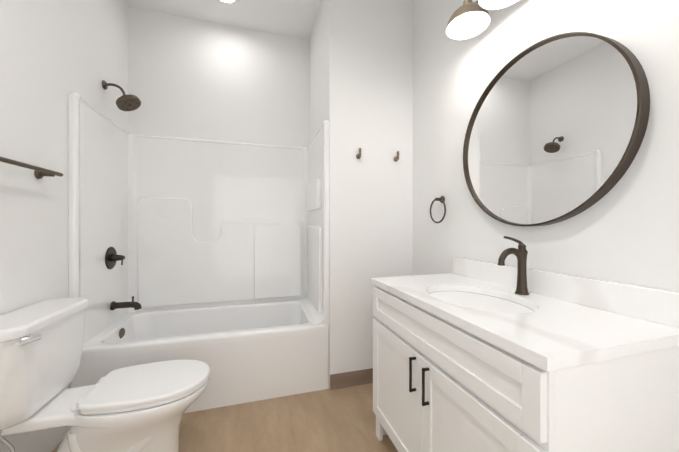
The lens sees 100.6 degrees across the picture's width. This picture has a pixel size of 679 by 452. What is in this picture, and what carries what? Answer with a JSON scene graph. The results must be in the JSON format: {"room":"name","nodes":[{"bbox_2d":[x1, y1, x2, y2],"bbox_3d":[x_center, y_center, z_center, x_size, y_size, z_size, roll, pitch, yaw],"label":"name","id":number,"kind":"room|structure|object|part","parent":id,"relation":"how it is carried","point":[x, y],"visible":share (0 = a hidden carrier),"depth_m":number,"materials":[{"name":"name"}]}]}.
{"room":"bathroom","nodes":[
{"label":"bathroom","id":0,"kind":"room"},
{"bbox_2d":[0,0,127,451],"bbox_3d":[-1.334,-0.322,0.741,0.100,2.990,3.500,0,0,-16],"label":"wall","id":1,"kind":"structure","parent":0,"point":[53,53],"depth_m":1.41,"materials":[{"name":"white paint"}]},
{"bbox_2d":[0,157,62,178],"bbox_3d":[-1.353,-0.254,1.120,0.076,0.050,0.638,0,0,-16],"label":"towel rail","id":2,"kind":"object","parent":1,"relation":"attached to","point":[39,172],"visible":1,"depth_m":1.28,"materials":[{"name":"brown metal"}]},
{"bbox_2d":[128,6,309,147],"bbox_3d":[-1.038,-0.325,2.601,1.524,2.990,0.100,0,0,-16],"label":"wall","id":3,"kind":"structure","parent":0,"point":[195,78],"depth_m":2.53,"materials":[{"name":"white paint"}]},
{"bbox_2d":[124,0,320,40],"bbox_3d":[-0.231,-1.868,1.064,2.400,0.100,3.500,0,0,-16],"label":"ceiling","id":4,"kind":"structure","parent":0,"point":[293,18],"depth_m":2.40,"materials":[{"name":"white paint"}]},
{"bbox_2d":[217,0,238,4],"bbox_3d":[-0.897,-1.812,2.213,0.210,0.010,0.210,0,0,-16],"label":"recessed light","id":5,"kind":"object","parent":4,"relation":"in","point":[229,2],"visible":1,"depth_m":2.28,"materials":[{"name":"white"}]},
{"bbox_2d":[52,383,397,451],"bbox_3d":[-0.231,1.222,1.069,2.400,0.100,3.500,0,0,-16],"label":"floor","id":6,"kind":"structure","parent":0,"point":[336,420],"depth_m":1.65,"materials":[{"name":"brown wood"}]},
{"bbox_2d":[0,297,209,451],"bbox_3d":[-1.028,0.770,1.287,0.794,0.804,0.523,0,0,-16],"label":"toilet","id":7,"kind":"object","parent":6,"relation":"on","point":[140,408],"visible":1,"depth_m":1.18,"materials":[{"name":"white ceramic"}]},
{"bbox_3d":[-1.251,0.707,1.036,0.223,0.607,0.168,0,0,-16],"label":"handle","id":8,"kind":"part","parent":7,"relation":"part of","materials":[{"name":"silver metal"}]},
{"bbox_3d":[-0.894,0.744,1.337,0.510,0.044,0.365,0,0,-16],"label":"seat","id":9,"kind":"part","parent":7,"relation":"part of","materials":[{"name":"white plastic"}]},
{"bbox_2d":[68,80,328,412],"bbox_3d":[-0.913,0.078,2.181,1.528,2.185,0.781,0,0,-16],"label":"tub surround","id":10,"kind":"object","parent":6,"relation":"on","point":[213,255],"visible":0.98,"depth_m":2.32,"materials":[{"name":"white plastic"}]},
{"bbox_2d":[371,236,678,451],"bbox_3d":[0.576,0.608,1.182,0.584,1.129,1.000,0,0,-16],"label":"bathroom vanity","id":11,"kind":"object","parent":6,"relation":"on","point":[469,355],"visible":1,"depth_m":0.85,"materials":[{"name":"white paint"}]},
{"bbox_3d":[0.310,0.602,1.101,0.029,0.140,0.100,0,0,-16],"label":"handle","id":12,"kind":"part","parent":11,"relation":"part of","materials":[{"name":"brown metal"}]},
{"bbox_2d":[429,291,534,311],"bbox_3d":[0.567,0.394,1.174,0.420,0.140,0.530,0,0,-16],"label":"sink","id":13,"kind":"object","parent":11,"relation":"in","point":[479,300],"depth_m":1.21,"materials":[{"name":"white ceramic"}]},
{"bbox_2d":[497,236,528,294],"bbox_3d":[0.737,0.168,1.198,0.154,0.249,0.054,0,0,-16],"label":"faucet","id":14,"kind":"object","parent":11,"relation":"on","point":[521,253],"depth_m":1.20,"materials":[{"name":"brown metal"}]},
{"bbox_2d":[310,0,412,388],"bbox_3d":[0.176,-0.325,2.553,0.776,2.990,0.880,0,0,-16],"label":"wall","id":15,"kind":"structure","parent":0,"point":[361,74],"depth_m":2.11,"materials":[{"name":"white paint"}]},
{"bbox_2d":[330,368,372,389],"bbox_3d":[0.089,1.115,2.063,0.324,0.110,0.015,0,0,-16],"label":"baseboard","id":16,"kind":"structure","parent":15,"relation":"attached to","point":[350,379],"depth_m":2.05,"materials":[{"name":"brown wood"}]},
{"bbox_2d":[356,148,360,158],"bbox_3d":[0.146,-0.530,2.061,0.038,0.069,0.044,0,0,-16],"label":"hook","id":17,"kind":"object","parent":15,"relation":"attached to","point":[358,156],"visible":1,"depth_m":2.04,"materials":[{"name":"brown metal"}]},
{"bbox_2d":[394,151,398,161],"bbox_3d":[0.440,-0.530,2.148,0.038,0.069,0.044,0,0,-16],"label":"hook","id":18,"kind":"object","parent":15,"relation":"attached to","point":[396,159],"visible":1,"depth_m":2.13,"materials":[{"name":"brown metal"}]},
{"bbox_2d":[413,0,678,291],"bbox_3d":[0.996,-0.323,0.971,0.100,2.990,2.620,0,0,-16],"label":"wall","id":19,"kind":"structure","parent":0,"point":[624,229],"depth_m":1.19,"materials":[{"name":"white paint"}]},
{"bbox_2d":[430,196,445,222],"bbox_3d":[0.656,-0.108,1.852,0.052,0.181,0.166,0,0,-16],"label":"towel ring","id":20,"kind":"object","parent":19,"relation":"attached to","point":[441,199],"visible":1,"depth_m":1.84,"materials":[{"name":"brown metal"}]},
{"bbox_2d":[446,0,518,39],"bbox_3d":[0.734,-1.111,1.216,0.261,0.223,0.644,0,0,-16],"label":"sconce","id":21,"kind":"object","parent":19,"relation":"attached to","point":[469,19],"visible":1,"depth_m":1.41,"materials":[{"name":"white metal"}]},
{"bbox_2d":[463,32,649,225],"bbox_3d":[0.837,-0.388,1.247,0.046,0.780,0.780,0,0,-16],"label":"mirror","id":22,"kind":"object","parent":19,"relation":"attached to","point":[556,128],"visible":1,"depth_m":1.12,"materials":[{"name":"brown metal"}]}
]}

